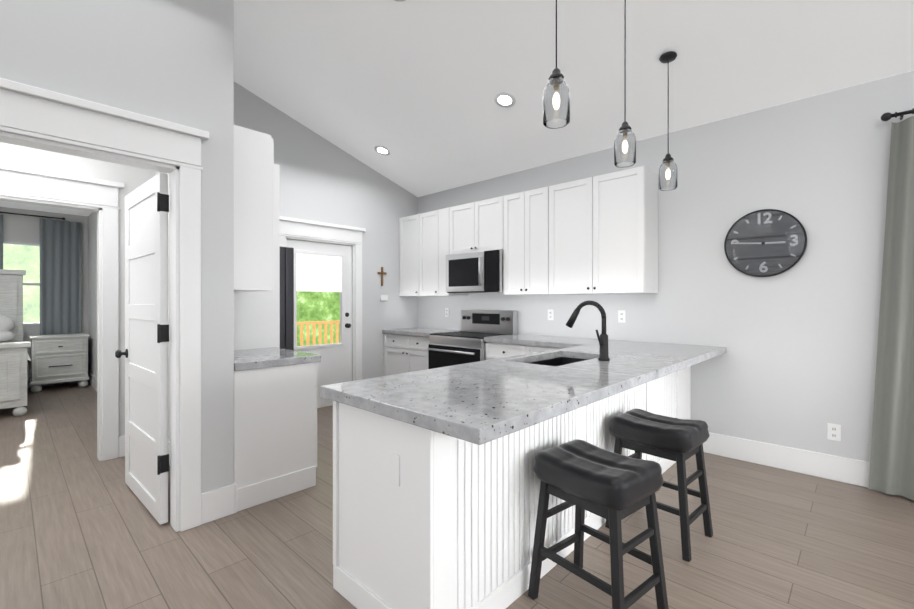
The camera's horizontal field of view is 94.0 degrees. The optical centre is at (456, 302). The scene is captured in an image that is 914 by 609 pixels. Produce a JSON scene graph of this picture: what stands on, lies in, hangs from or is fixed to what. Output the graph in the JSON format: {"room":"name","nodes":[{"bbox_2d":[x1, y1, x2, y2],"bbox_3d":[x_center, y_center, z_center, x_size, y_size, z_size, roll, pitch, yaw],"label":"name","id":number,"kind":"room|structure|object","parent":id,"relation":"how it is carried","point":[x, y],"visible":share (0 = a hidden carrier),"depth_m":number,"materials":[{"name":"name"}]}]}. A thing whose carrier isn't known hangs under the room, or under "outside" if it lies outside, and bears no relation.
{"room":"kitchen","nodes":[
{"label":"kitchen","id":0,"kind":"room"},
{"bbox_2d":[0,207,87,375],"bbox_3d":[-7.589,-0.101,5.434,0.150,2.800,4.380,0,0,44],"label":"wall","id":1,"kind":"structure","parent":0,"point":[21,228],"depth_m":6.52,"materials":[{"name":"white paint"}]},
{"bbox_2d":[3,241,39,324],"bbox_3d":[-6.693,-0.277,6.362,0.170,1.250,0.900,0,0,44],"label":"window","id":2,"kind":"structure","parent":1,"relation":"in","point":[26,244],"depth_m":6.48,"materials":[{"name":"white"}]},
{"bbox_2d":[0,211,80,384],"bbox_3d":[-6.674,-0.033,6.212,0.104,2.602,1.812,0,0,44],"label":"curtain","id":3,"kind":"object","parent":1,"relation":"hanging from","point":[60,276],"visible":0.77,"depth_m":6.63,"materials":[{"name":"fabric"},{"name":"black metal"}]},
{"bbox_2d":[27,376,86,387],"bbox_3d":[-7.484,1.209,5.425,0.016,0.180,4.210,0,0,44],"label":"baseboard","id":4,"kind":"structure","parent":1,"relation":"attached to","point":[28,383],"depth_m":6.61,"materials":[{"name":"white wood"}]},
{"bbox_2d":[0,201,91,215],"bbox_3d":[-5.331,-1.448,3.286,6.380,0.100,4.380,0,0,44],"label":"ceiling","id":5,"kind":"structure","parent":0,"point":[42,208],"depth_m":6.38,"materials":[{"name":"white paint"}]},
{"bbox_2d":[0,142,155,435],"bbox_3d":[-4.162,-0.047,2.282,0.120,2.700,4.230,0,0,44],"label":"wall","id":6,"kind":"structure","parent":0,"point":[131,178],"depth_m":3.56,"materials":[{"name":"white paint"}]},
{"bbox_2d":[0,163,124,460],"bbox_3d":[-3.401,0.152,3.048,0.170,2.300,2.070,0,0,44],"label":"door frame","id":7,"kind":"structure","parent":6,"relation":"attached to","point":[33,186],"depth_m":3.50,"materials":[{"name":"white wood"}]},
{"bbox_2d":[0,0,233,492],"bbox_3d":[-3.075,-1.345,0.943,0.120,5.300,4.790,0,0,44],"label":"wall","id":8,"kind":"structure","parent":0,"point":[170,60],"depth_m":2.44,"materials":[{"name":"grey paint"}]},
{"bbox_2d":[0,78,208,531],"bbox_3d":[-1.941,0.153,2.137,0.220,2.300,1.200,0,0,44],"label":"door frame","id":9,"kind":"structure","parent":8,"relation":"attached to","point":[81,127],"depth_m":2.42,"materials":[{"name":"white wood"}]},
{"bbox_2d":[115,172,168,524],"bbox_3d":[-2.040,0.268,2.763,0.887,2.045,0.172,0,0,44],"label":"bedroom door","id":10,"kind":"structure","parent":8,"relation":"in","point":[145,353],"depth_m":2.67,"materials":[{"name":"white wood"}]},
{"bbox_2d":[88,171,169,440],"bbox_3d":[-3.801,-0.625,4.897,6.380,3.850,0.060,0,0,44],"label":"wall","id":11,"kind":"structure","parent":0,"point":[92,291],"depth_m":6.47,"materials":[{"name":"white paint"}]},
{"bbox_2d":[87,371,222,514],"bbox_3d":[-3.773,1.210,4.820,6.230,0.180,0.016,0,0,44],"label":"baseboard","id":12,"kind":"structure","parent":11,"relation":"attached to","point":[221,502],"depth_m":2.55,"materials":[{"name":"white wood"}]},
{"bbox_2d":[297,320,339,345],"bbox_3d":[-2.486,0.833,6.021,2.040,1.170,3.340,0,0,44],"label":"railing","id":13,"kind":"object","parent":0,"point":[320,323],"visible":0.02,"depth_m":7.32,"materials":[{"name":"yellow wood"}]},
{"bbox_2d":[234,82,417,378],"bbox_3d":[-1.713,-0.641,5.229,0.150,3.881,3.420,0,0,44],"label":"wall","id":14,"kind":"structure","parent":0,"point":[322,179],"depth_m":5.52,"materials":[{"name":"grey paint"}]},
{"bbox_2d":[234,125,277,292],"bbox_3d":[-1.621,-0.638,3.113,0.520,1.111,0.350,0,0,44],"label":"upper cabinet","id":15,"kind":"object","parent":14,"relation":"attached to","point":[255,170],"depth_m":2.97,"materials":[{"name":"white wood"}]},
{"bbox_2d":[286,239,351,407],"bbox_3d":[-1.659,0.281,5.207,0.109,2.016,0.872,0,0,44],"label":"back door","id":16,"kind":"structure","parent":14,"relation":"in","point":[322,267],"depth_m":5.29,"materials":[{"name":"white painted wood"},{"name":"glass"},{"name":"black metal"}]},
{"bbox_2d":[280,216,365,380],"bbox_3d":[-1.681,0.167,5.228,0.200,2.265,1.200,0,0,44],"label":"door frame","id":17,"kind":"structure","parent":14,"relation":"attached to","point":[310,231],"depth_m":5.47,"materials":[{"name":"white wood"}]},
{"bbox_2d":[378,267,386,285],"bbox_3d":[-1.024,-0.351,5.830,0.018,0.260,0.140,0,0,44],"label":"decor","id":18,"kind":"object","parent":14,"relation":"attached to","point":[382,273],"visible":0.98,"depth_m":5.82,"materials":[{"name":"brown wood"}]},
{"bbox_2d":[380,295,387,300],"bbox_3d":[-1.001,-0.062,5.851,0.023,0.080,0.120,0,0,44],"label":"thermostat","id":19,"kind":"object","parent":14,"relation":"attached to","point":[383,297],"visible":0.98,"depth_m":5.84,"materials":[{"name":"white plastic"}]},
{"bbox_2d":[0,383,913,608],"bbox_3d":[-1.708,1.353,1.862,13.900,0.100,8.400,0,0,44],"label":"floor","id":20,"kind":"structure","parent":0,"point":[81,527],"depth_m":2.30,"materials":[{"name":"brown wood"}]},
{"bbox_2d":[0,269,30,415],"bbox_3d":[-6.296,0.415,4.965,2.130,1.770,1.850,0,0,44],"label":"bed","id":21,"kind":"object","parent":20,"relation":"on","point":[14,357],"visible":1,"depth_m":4.89,"materials":[{"name":"white wood"}]},
{"bbox_2d":[29,333,89,392],"bbox_3d":[-6.006,0.898,6.449,0.487,0.800,0.650,0,0,44],"label":"nightstand","id":22,"kind":"object","parent":20,"relation":"on","point":[58,358],"visible":1,"depth_m":6.30,"materials":[{"name":"white wood"}]},
{"bbox_2d":[234,361,320,511],"bbox_3d":[-1.464,0.865,3.110,0.754,0.875,0.560,0,0,44],"label":"base cabinet","id":23,"kind":"object","parent":20,"relation":"on","point":[275,421],"depth_m":2.82,"materials":[{"name":"white wood"}]},
{"bbox_2d":[234,345,320,372],"bbox_3d":[-1.451,0.402,3.111,0.770,0.051,0.580,0,0,44],"label":"countertop","id":24,"kind":"structure","parent":23,"relation":"on","point":[272,358],"depth_m":2.94,"materials":[{"name":"grey stone"}]},
{"bbox_2d":[280,246,293,349],"bbox_3d":[-2.000,0.411,3.810,0.930,1.780,0.796,0,0,44],"label":"fridge","id":25,"kind":"object","parent":20,"relation":"on","point":[286,297],"visible":0.06,"depth_m":3.69,"materials":[{"name":"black metal"}]},
{"bbox_2d":[428,310,517,368],"bbox_3d":[0.164,0.699,5.079,0.842,1.200,0.731,0,0,44],"label":"range","id":26,"kind":"object","parent":20,"relation":"on","point":[466,344],"visible":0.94,"depth_m":5.04,"materials":[{"name":"silver metal"}]},
{"bbox_2d":[320,300,725,608],"bbox_3d":[0.824,0.648,2.764,0.950,1.309,3.194,0,0,44],"label":"kitchen island","id":27,"kind":"object","parent":20,"relation":"on","point":[436,485],"depth_m":1.49,"materials":[{"name":"white painted wood"}]},
{"bbox_2d":[528,439,668,608],"bbox_3d":[0.595,0.982,1.824,0.366,0.647,0.453,0,0,-38],"label":"stool","id":28,"kind":"object","parent":20,"relation":"on","point":[613,488],"visible":1,"depth_m":1.75,"materials":[{"name":"black leather"}]},
{"bbox_2d":[605,408,712,561],"bbox_3d":[1.143,0.981,2.422,0.366,0.647,0.454,0,0,-42],"label":"stool","id":29,"kind":"object","parent":20,"relation":"on","point":[639,432],"visible":0.94,"depth_m":2.31,"materials":[{"name":"black leather"}]},
{"bbox_2d":[234,0,913,196],"bbox_3d":[-0.077,-2.795,0.306,9.300,2.590,8.300,0,0,44],"label":"ceiling","id":30,"kind":"structure","parent":0,"point":[414,87],"depth_m":3.47,"materials":[{"name":"white paint"}]},
{"bbox_2d":[374,146,389,154],"bbox_3d":[-0.911,-1.855,5.208,0.199,0.066,0.190,0,0,38],"label":"recessed light","id":31,"kind":"object","parent":30,"relation":"in","point":[381,149],"depth_m":5.20,"materials":[{"name":"white"}]},
{"bbox_2d":[494,92,515,107],"bbox_3d":[0.438,-1.856,3.913,0.199,0.066,0.191,0,0,35],"label":"recessed light","id":32,"kind":"object","parent":30,"relation":"in","point":[506,100],"depth_m":3.91,"materials":[{"name":"white plastic"}]},
{"bbox_2d":[543,0,569,128],"bbox_3d":[0.461,-1.549,1.977,0.124,1.444,0.124,0,0,44],"label":"pendant light","id":33,"kind":"object","parent":30,"relation":"hanging from","point":[556,103],"visible":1,"depth_m":1.93,"materials":[{"name":"glass"}]},
{"bbox_2d":[614,0,635,167],"bbox_3d":[1.005,-1.428,2.550,0.124,1.212,0.124,0,0,44],"label":"pendant light","id":34,"kind":"object","parent":30,"relation":"hanging from","point":[625,147],"visible":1,"depth_m":2.52,"materials":[{"name":"glass"}]},
{"bbox_2d":[659,51,677,190],"bbox_3d":[1.542,-1.315,3.115,0.124,0.973,0.124,0,0,44],"label":"pendant light","id":35,"kind":"object","parent":30,"relation":"hanging from","point":[668,174],"visible":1,"depth_m":3.08,"materials":[{"name":"glass"}]},
{"bbox_2d":[418,71,913,461],"bbox_3d":[2.730,-0.148,3.264,9.300,2.900,0.150,0,0,44],"label":"wall","id":36,"kind":"structure","parent":0,"point":[794,366],"depth_m":3.41,"materials":[{"name":"grey paint"}]},
{"bbox_2d":[399,213,422,295],"bbox_3d":[-0.525,-0.642,6.009,0.490,1.110,0.346,0,0,44],"label":"upper cabinet","id":37,"kind":"object","parent":36,"relation":"attached to","point":[410,227],"depth_m":5.88,"materials":[{"name":"white wood"}]},
{"bbox_2d":[423,210,438,295],"bbox_3d":[-0.279,-0.641,5.775,0.444,1.110,0.346,0,0,44],"label":"upper cabinet","id":38,"kind":"object","parent":36,"relation":"attached to","point":[430,219],"depth_m":5.61,"materials":[{"name":"white wood"}]},
{"bbox_2d":[445,308,448,316],"bbox_3d":[-0.138,0.138,5.879,0.074,0.120,0.008,0,0,44],"label":"electrical outlet plate","id":39,"kind":"object","parent":36,"relation":"attached to","point":[446,309],"depth_m":5.88,"materials":[{"name":"white plastic"}]},
{"bbox_2d":[439,207,467,295],"bbox_3d":[-0.050,-0.641,5.557,0.318,1.110,0.346,0,0,44],"label":"upper cabinet","id":40,"kind":"object","parent":36,"relation":"attached to","point":[445,213],"depth_m":5.43,"materials":[{"name":"white wood"}]},
{"bbox_2d":[451,196,502,253],"bbox_3d":[0.327,-0.895,5.199,0.850,0.601,0.346,0,0,44],"label":"upper cabinet","id":41,"kind":"object","parent":36,"relation":"attached to","point":[477,226],"depth_m":5.04,"materials":[{"name":"white wood"}]},
{"bbox_2d":[446,249,502,292],"bbox_3d":[0.287,-0.353,5.157,0.842,0.475,0.462,0,0,44],"label":"microwave","id":42,"kind":"object","parent":41,"relation":"attached to","point":[477,272],"visible":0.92,"depth_m":4.97,"materials":[{"name":"silver metal"}]},
{"bbox_2d":[503,185,554,294],"bbox_3d":[0.846,-0.640,4.706,0.708,1.110,0.346,0,0,44],"label":"upper cabinet","id":43,"kind":"object","parent":36,"relation":"attached to","point":[528,216],"depth_m":4.54,"materials":[{"name":"white wood"}]},
{"bbox_2d":[548,309,553,319],"bbox_3d":[1.044,0.140,4.756,0.074,0.120,0.008,0,0,44],"label":"electrical outlet plate","id":44,"kind":"object","parent":36,"relation":"attached to","point":[550,311],"depth_m":4.75,"materials":[{"name":"white plastic"}]},
{"bbox_2d":[555,166,657,293],"bbox_3d":[1.381,-0.639,4.198,1.024,1.110,0.346,0,0,44],"label":"upper cabinet","id":45,"kind":"object","parent":36,"relation":"attached to","point":[595,235],"depth_m":3.96,"materials":[{"name":"white wood"}]},
{"bbox_2d":[618,310,625,322],"bbox_3d":[1.624,0.140,4.205,0.074,0.120,0.008,0,0,44],"label":"electrical outlet plate","id":46,"kind":"object","parent":36,"relation":"attached to","point":[621,313],"depth_m":4.20,"materials":[{"name":"white plastic"}]},
{"bbox_2d":[724,209,806,276],"bbox_3d":[2.434,-0.469,3.388,0.536,0.536,0.066,0,0,44],"label":"clock","id":47,"kind":"object","parent":36,"relation":"attached to","point":[765,243],"visible":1,"depth_m":3.37,"materials":[{"name":"black wood"}]},
{"bbox_2d":[703,432,869,487],"bbox_3d":[4.003,1.213,1.941,5.330,0.180,0.016,0,0,44],"label":"baseboard","id":48,"kind":"structure","parent":36,"relation":"attached to","point":[832,467],"depth_m":3.29,"materials":[{"name":"white wood"}]},
{"bbox_2d":[827,423,840,440],"bbox_3d":[2.762,0.952,3.125,0.074,0.120,0.008,0,0,44],"label":"electrical outlet plate","id":49,"kind":"object","parent":36,"relation":"attached to","point":[833,431],"depth_m":3.12,"materials":[{"name":"white plastic"}]},
{"bbox_2d":[868,112,913,500],"bbox_3d":[3.128,0.043,2.623,0.860,2.480,0.096,0,0,44],"label":"curtain","id":50,"kind":"object","parent":36,"relation":"hanging from","point":[891,471],"depth_m":2.83,"materials":[{"name":"grey fabric"}]},
{"bbox_2d":[881,108,913,119],"bbox_3d":[3.772,-1.241,2.068,2.443,0.056,0.139,0,0,44],"label":"curtain rod","id":51,"kind":"object","parent":36,"relation":"hanging from","point":[899,113],"depth_m":2.82,"materials":[{"name":"black metal"}]},
{"label":"outside","id":52,"kind":"structure","parent":0,"visible":0},
{"bbox_2d":[297,291,339,345],"bbox_3d":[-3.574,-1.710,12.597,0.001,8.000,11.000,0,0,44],"label":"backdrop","id":53,"kind":"structure","parent":52,"point":[317,306],"depth_m":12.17,"materials":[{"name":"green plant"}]},
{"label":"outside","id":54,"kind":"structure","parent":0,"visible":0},
{"bbox_2d":[3,244,39,322],"bbox_3d":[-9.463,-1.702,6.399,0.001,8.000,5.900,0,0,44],"label":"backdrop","id":55,"kind":"structure","parent":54,"point":[21,257],"depth_m":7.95,"materials":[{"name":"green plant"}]}
]}

